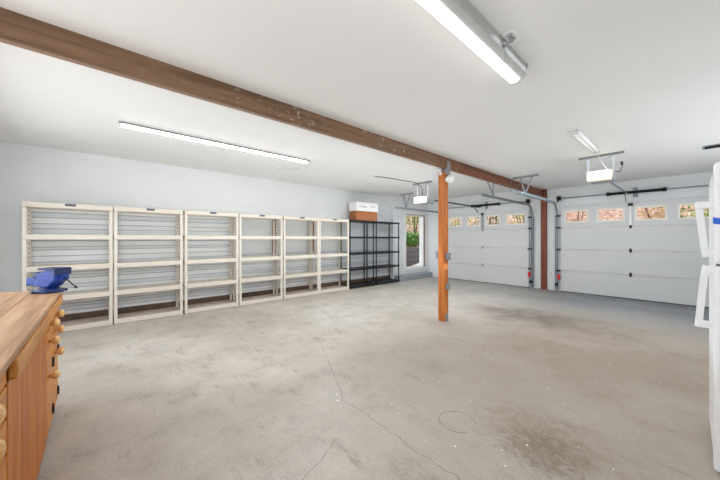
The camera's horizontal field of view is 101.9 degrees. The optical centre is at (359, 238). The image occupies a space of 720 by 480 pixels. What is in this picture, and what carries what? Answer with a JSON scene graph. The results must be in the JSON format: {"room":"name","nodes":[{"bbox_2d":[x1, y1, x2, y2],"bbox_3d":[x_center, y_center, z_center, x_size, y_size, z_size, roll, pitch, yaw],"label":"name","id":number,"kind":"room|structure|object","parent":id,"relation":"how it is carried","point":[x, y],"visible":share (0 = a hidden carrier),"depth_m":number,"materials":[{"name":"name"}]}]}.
{"room":"garage","nodes":[
{"label":"garage","id":0,"kind":"room"},
{"bbox_2d":[0,141,426,291],"bbox_3d":[-1.296,-0.030,7.372,10.578,2.700,0.330,0,0,-42],"label":"wall","id":1,"kind":"structure","parent":0,"point":[27,172],"depth_m":5.48,"materials":[{"name":"white paint"}]},
{"bbox_2d":[32,209,388,313],"bbox_3d":[-1.907,0.335,6.760,7.650,1.630,0.030,0,0,-42],"label":"wall paneling","id":2,"kind":"structure","parent":1,"relation":"attached to","point":[63,222],"depth_m":5.15,"materials":[{"name":"white metal"}]},
{"bbox_2d":[58,275,388,321],"bbox_3d":[-2.052,1.235,6.621,8.050,0.170,0.045,0,0,-42],"label":"baseboard","id":3,"kind":"structure","parent":1,"relation":"attached to","point":[67,317],"depth_m":5.56,"materials":[{"name":"brown wood"}]},
{"bbox_2d":[272,219,313,252],"bbox_3d":[-1.586,-0.080,7.046,1.110,0.800,0.030,0,0,-42],"label":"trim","id":4,"kind":"structure","parent":1,"relation":"attached to","point":[275,219],"depth_m":6.71,"materials":[{"name":"beige metal"}]},
{"bbox_2d":[394,271,432,280],"bbox_3d":[1.822,1.238,9.758,1.748,0.164,0.258,0,0,-42],"label":"trim","id":5,"kind":"structure","parent":1,"relation":"attached to","point":[403,277],"depth_m":9.59,"materials":[{"name":"grey concrete"}]},
{"bbox_2d":[404,212,425,270],"bbox_3d":[1.872,0.085,10.042,1.180,1.930,0.140,0,0,-42],"label":"window","id":6,"kind":"structure","parent":1,"relation":"in","point":[423,266],"depth_m":10.24,"materials":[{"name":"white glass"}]},
{"bbox_2d":[0,0,719,199],"bbox_3d":[1.067,-1.369,4.535,10.328,0.167,7.710,0,0,-42],"label":"ceiling","id":7,"kind":"structure","parent":0,"point":[640,79],"depth_m":2.53,"materials":[{"name":"white paint"}]},
{"bbox_2d":[118,120,309,169],"bbox_3d":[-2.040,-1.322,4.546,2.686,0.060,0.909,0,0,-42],"label":"strip light","id":8,"kind":"object","parent":7,"relation":"attached to","point":[125,124],"visible":1,"depth_m":3.94,"materials":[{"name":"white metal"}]},
{"bbox_2d":[0,7,541,195],"bbox_3d":[1.072,-1.236,4.438,9.808,0.246,0.130,0,0,-42],"label":"beam","id":9,"kind":"structure","parent":7,"relation":"attached to","point":[19,30],"depth_m":2.24,"materials":[{"name":"brown wood"}]},
{"bbox_2d":[375,176,479,212],"bbox_3d":[2.103,-1.070,7.515,4.306,0.562,0.540,0,0,-42],"label":"garage door opener","id":10,"kind":"object","parent":7,"relation":"hanging from","point":[418,200],"visible":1,"depth_m":6.93,"materials":[{"name":"grey paint"}]},
{"bbox_2d":[414,196,426,203],"bbox_3d":[1.426,-0.920,6.906,0.120,0.140,0.293,0,0,-42],"label":"light","id":11,"kind":"object","parent":10,"relation":"attached to","point":[422,199],"depth_m":6.84,"materials":[{"name":"white plastic"}]},
{"bbox_2d":[416,0,527,84],"bbox_3d":[0.315,-1.218,1.374,2.400,0.134,0.176,0,0,-42],"label":"strip light","id":12,"kind":"object","parent":7,"relation":"attached to","point":[460,17],"visible":1,"depth_m":1.73,"materials":[{"name":"white"}]},
{"bbox_2d":[501,28,521,43],"bbox_3d":[0.956,-1.279,1.843,0.120,0.012,0.080,0,0,-42],"label":"outlet","id":13,"kind":"object","parent":7,"relation":"attached to","point":[513,32],"visible":0.87,"depth_m":1.83,"materials":[{"name":"white plastic"}]},
{"bbox_2d":[569,128,606,168],"bbox_3d":[3.082,-1.148,3.917,1.577,0.274,0.147,0,0,-39],"label":"strip light","id":14,"kind":"object","parent":7,"relation":"attached to","point":[578,134],"visible":0.97,"depth_m":3.70,"materials":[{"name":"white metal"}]},
{"bbox_2d":[579,151,628,199],"bbox_3d":[4.742,-1.037,5.413,3.164,0.494,0.540,0,0,-42],"label":"garage door opener","id":15,"kind":"object","parent":7,"relation":"hanging from","point":[602,176],"visible":1,"depth_m":4.41,"materials":[{"name":"grey paint"}]},
{"bbox_2d":[587,169,612,181],"bbox_3d":[3.609,-0.950,4.397,0.120,0.140,0.293,0,0,-42],"label":"light","id":16,"kind":"object","parent":15,"relation":"attached to","point":[602,175],"depth_m":4.35,"materials":[{"name":"beige plastic"}]},
{"bbox_2d":[702,143,719,149],"bbox_3d":[4.911,-1.274,4.004,0.200,0.022,0.280,0,0,-42],"label":"rail","id":17,"kind":"object","parent":7,"relation":"in","point":[713,145],"visible":1,"depth_m":4.02,"materials":[{"name":"black metal"}]},
{"bbox_2d":[37,277,719,479],"bbox_3d":[1.067,1.380,4.535,10.328,0.121,7.710,0,0,-42],"label":"floor","id":18,"kind":"structure","parent":0,"point":[364,382],"depth_m":2.53,"materials":[{"name":"concrete"}]},
{"bbox_2d":[0,291,64,479],"bbox_3d":[-1.999,0.870,1.307,0.853,0.900,3.112,0,0,-42],"label":"workbench","id":19,"kind":"object","parent":18,"relation":"on","point":[29,323],"visible":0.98,"depth_m":1.45,"materials":[{"name":"brown wood"}]},
{"bbox_2d":[26,267,77,293],"bbox_3d":[-2.410,0.323,2.303,0.423,0.194,0.192,0,0,6],"label":"bench vise","id":20,"kind":"object","parent":19,"relation":"on","point":[48,280],"visible":1,"depth_m":2.26,"materials":[{"name":"blue paint"}]},
{"bbox_2d":[22,201,112,332],"bbox_3d":[-4.265,0.409,4.318,0.920,1.822,0.408,0,0,-42],"label":"shelving unit","id":21,"kind":"object","parent":18,"relation":"on","point":[28,268],"visible":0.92,"depth_m":4.24,"materials":[{"name":"beige plastic"}]},
{"bbox_2d":[113,206,182,324],"bbox_3d":[-3.567,0.409,4.940,0.920,1.822,0.408,0,0,-42],"label":"shelving unit","id":22,"kind":"object","parent":18,"relation":"on","point":[170,311],"visible":1,"depth_m":4.82,"materials":[{"name":"beige plastic"}]},
{"bbox_2d":[181,210,238,313],"bbox_3d":[-2.858,0.409,5.572,0.920,1.822,0.408,0,0,-42],"label":"shelving unit","id":23,"kind":"object","parent":18,"relation":"on","point":[192,308],"visible":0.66,"depth_m":5.45,"materials":[{"name":"beige plastic"}]},
{"bbox_2d":[233,213,282,305],"bbox_3d":[-2.156,0.409,6.198,0.920,1.822,0.408,0,0,-42],"label":"shelving unit","id":24,"kind":"object","parent":18,"relation":"on","point":[269,297],"visible":0.85,"depth_m":6.08,"materials":[{"name":"beige plastic"}]},
{"bbox_2d":[276,216,318,298],"bbox_3d":[-1.449,0.409,6.829,0.920,1.822,0.408,0,0,-42],"label":"shelving unit","id":25,"kind":"object","parent":18,"relation":"on","point":[291,294],"visible":0.81,"depth_m":6.68,"materials":[{"name":"beige plastic"}]},
{"bbox_2d":[311,218,348,293],"bbox_3d":[-0.758,0.409,7.444,0.920,1.822,0.408,0,0,-42],"label":"shelving unit","id":26,"kind":"object","parent":18,"relation":"on","point":[339,287],"visible":0.86,"depth_m":7.33,"materials":[{"name":"beige plastic"}]},
{"bbox_2d":[341,220,374,288],"bbox_3d":[-0.067,0.408,8.091,0.902,1.824,0.436,0,0,-42],"label":"shelving unit","id":27,"kind":"object","parent":18,"relation":"on","point":[357,284],"visible":0.88,"depth_m":7.95,"materials":[{"name":"black metal"}]},
{"bbox_2d":[350,211,376,220],"bbox_3d":[0.104,-0.631,8.178,0.772,0.252,0.303,0,0,-41],"label":"cardboard box","id":28,"kind":"object","parent":27,"relation":"on","point":[354,215],"visible":0.88,"depth_m":8.00,"materials":[{"name":"brown cardboard"}]},
{"bbox_2d":[349,202,377,211],"bbox_3d":[0.107,-0.879,8.174,0.800,0.240,0.322,0,0,-41],"label":"cardboard box","id":29,"kind":"object","parent":28,"relation":"on","point":[353,206],"visible":0.92,"depth_m":7.99,"materials":[{"name":"white cardboard"}]},
{"bbox_2d":[366,221,399,284],"bbox_3d":[0.698,0.408,8.774,1.002,1.824,0.436,0,0,-42],"label":"shelving unit","id":30,"kind":"object","parent":18,"relation":"on","point":[387,280],"visible":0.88,"depth_m":8.63,"materials":[{"name":"black metal"}]},
{"bbox_2d":[438,161,450,321],"bbox_3d":[1.362,0.045,4.701,0.130,2.550,0.166,0,0,-42],"label":"timber post","id":31,"kind":"object","parent":18,"relation":"on","point":[442,184],"visible":0.93,"depth_m":4.68,"materials":[{"name":"brown wood"}]},
{"bbox_2d":[446,253,450,259],"bbox_3d":[1.409,0.280,4.665,0.076,0.116,0.053,0,0,-42],"label":"electrical box","id":32,"kind":"object","parent":31,"relation":"attached to","point":[448,255],"visible":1,"depth_m":4.64,"materials":[{"name":"grey paint"}]},
{"bbox_2d":[445,175,453,182],"bbox_3d":[1.423,-0.945,4.627,0.124,0.124,0.128,0,0,-42],"label":"globe lamp","id":33,"kind":"object","parent":31,"relation":"attached to","point":[449,179],"visible":1,"depth_m":4.59,"materials":[{"name":"white glass"}]},
{"bbox_2d":[541,190,546,289],"bbox_3d":[4.822,0.018,7.655,0.070,2.605,0.130,0,0,-42],"label":"column","id":34,"kind":"structure","parent":18,"relation":"on","point":[544,192],"depth_m":7.61,"materials":[{"name":"brown wood"}]},
{"bbox_2d":[694,162,719,471],"bbox_3d":[2.470,0.436,1.609,0.682,1.768,0.831,0,0,-42],"label":"refrigerator","id":35,"kind":"object","parent":18,"relation":"on","point":[712,270],"visible":1,"depth_m":1.67,"materials":[{"name":"white metal"}]},
{"bbox_2d":[419,172,712,290],"bbox_3d":[4.809,-0.030,7.872,0.200,2.700,7.710,0,0,-42],"label":"wall","id":36,"kind":"structure","parent":0,"point":[697,179],"depth_m":7.56,"materials":[{"name":"white paint"}]},
{"bbox_2d":[395,193,437,213],"bbox_3d":[1.909,-0.025,9.171,2.400,2.651,0.470,0,0,-42],"label":"door track","id":37,"kind":"object","parent":36,"relation":"attached to","point":[406,208],"visible":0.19,"depth_m":8.75,"materials":[{"name":"metal"}]},
{"bbox_2d":[448,209,528,287],"bbox_3d":[3.727,0.257,8.869,0.082,2.127,2.560,0,0,-42],"label":"garage door","id":38,"kind":"structure","parent":36,"relation":"in","point":[469,245],"depth_m":8.69,"materials":[{"name":"white metal"}]},
{"bbox_2d":[448,199,530,208],"bbox_3d":[3.699,-1.015,8.845,0.162,0.220,2.680,0,0,-42],"label":"spring","id":39,"kind":"object","parent":36,"relation":"attached to","point":[486,204],"visible":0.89,"depth_m":8.67,"materials":[{"name":"metal"}]},
{"bbox_2d":[481,182,533,286],"bbox_3d":[3.573,0.020,6.885,2.956,2.560,0.155,0,0,-43],"label":"door track","id":40,"kind":"object","parent":36,"relation":"attached to","point":[530,274],"visible":0.98,"depth_m":7.82,"materials":[{"name":"metal"}]},
{"bbox_2d":[510,174,560,289],"bbox_3d":[3.953,0.008,6.465,2.950,2.584,0.470,0,0,-42],"label":"door track","id":41,"kind":"object","parent":36,"relation":"attached to","point":[524,193],"visible":1,"depth_m":7.33,"materials":[{"name":"metal"}]},
{"bbox_2d":[556,185,708,201],"bbox_3d":[5.902,-1.015,6.374,0.162,0.220,2.760,0,0,-42],"label":"spring","id":42,"kind":"object","parent":36,"relation":"attached to","point":[635,191],"visible":0.94,"depth_m":6.33,"materials":[{"name":"metal"}]},
{"bbox_2d":[561,197,708,307],"bbox_3d":[5.929,0.257,6.399,0.082,2.127,2.600,0,0,-42],"label":"garage door","id":43,"kind":"structure","parent":36,"relation":"in","point":[653,244],"depth_m":6.34,"materials":[{"name":"white metal"}]},
{"label":"outside","id":44,"kind":"structure","parent":0,"visible":0},
{"bbox_2d":[406,205,708,278],"bbox_3d":[8.615,-0.905,14.380,22.000,4.770,34.000,0,0,-42],"label":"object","id":45,"kind":"structure","parent":44,"point":[618,213],"depth_m":12.08,"materials":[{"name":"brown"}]},
{"bbox_2d":[406,247,418,266],"bbox_3d":[2.347,0.900,13.146,9.000,1.040,0.200,0,0,-42],"label":"wall","id":46,"kind":"structure","parent":45,"relation":"on","point":[412,253],"depth_m":13.00,"materials":[{"name":"grey wood"}]},
{"bbox_2d":[406,231,418,245],"bbox_3d":[2.539,0.040,14.124,2.182,0.880,1.054,0,0,-42],"label":"leafy shrub","id":47,"kind":"object","parent":45,"relation":"on","point":[413,237],"visible":0.59,"depth_m":13.85,"materials":[{"name":"green plant"}]},
{"bbox_2d":[406,216,418,231],"bbox_3d":[2.842,-1.441,15.008,1.526,2.328,1.257,0,0,-42],"label":"leafy shrub","id":48,"kind":"object","parent":45,"relation":"on","point":[413,217],"visible":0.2,"depth_m":14.93,"materials":[{"name":"green plant"}]},
{"bbox_2d":[451,217,474,230],"bbox_3d":[4.764,-0.467,14.034,1.422,2.581,1.729,0,0,-42],"label":"leafy shrub","id":49,"kind":"object","parent":45,"relation":"on","point":[452,220],"visible":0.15,"depth_m":13.81,"materials":[{"name":"yellow plant"}]},
{"bbox_2d":[473,216,507,247],"bbox_3d":[5.734,-0.334,12.794,1.252,2.712,1.520,0,0,-42],"label":"leafy shrub","id":50,"kind":"object","parent":45,"relation":"on","point":[493,217],"visible":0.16,"depth_m":12.69,"materials":[{"name":"green plant"}]},
{"bbox_2d":[509,215,523,223],"bbox_3d":[6.930,-0.625,12.331,1.208,2.494,1.181,0,0,30],"label":"leafy shrub","id":51,"kind":"object","parent":45,"relation":"on","point":[517,217],"visible":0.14,"depth_m":12.39,"materials":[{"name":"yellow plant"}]},
{"bbox_2d":[566,209,614,249],"bbox_3d":[7.871,-0.549,10.707,1.422,2.746,2.298,0,0,-42],"label":"leafy shrub","id":52,"kind":"object","parent":45,"relation":"on","point":[577,212],"visible":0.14,"depth_m":10.46,"materials":[{"name":"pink plant"}]},
{"bbox_2d":[637,205,708,225],"bbox_3d":[9.791,-0.755,9.456,1.403,2.758,1.979,0,0,-42],"label":"leafy shrub","id":53,"kind":"object","parent":45,"relation":"on","point":[646,212],"visible":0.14,"depth_m":9.47,"materials":[{"name":"pink plant"}]},
{"bbox_2d":[680,205,708,224],"bbox_3d":[9.537,-0.248,7.758,1.250,2.741,1.531,0,0,-42],"label":"leafy shrub","id":54,"kind":"object","parent":45,"relation":"on","point":[689,206],"visible":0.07,"depth_m":8.02,"materials":[{"name":"green plant"}]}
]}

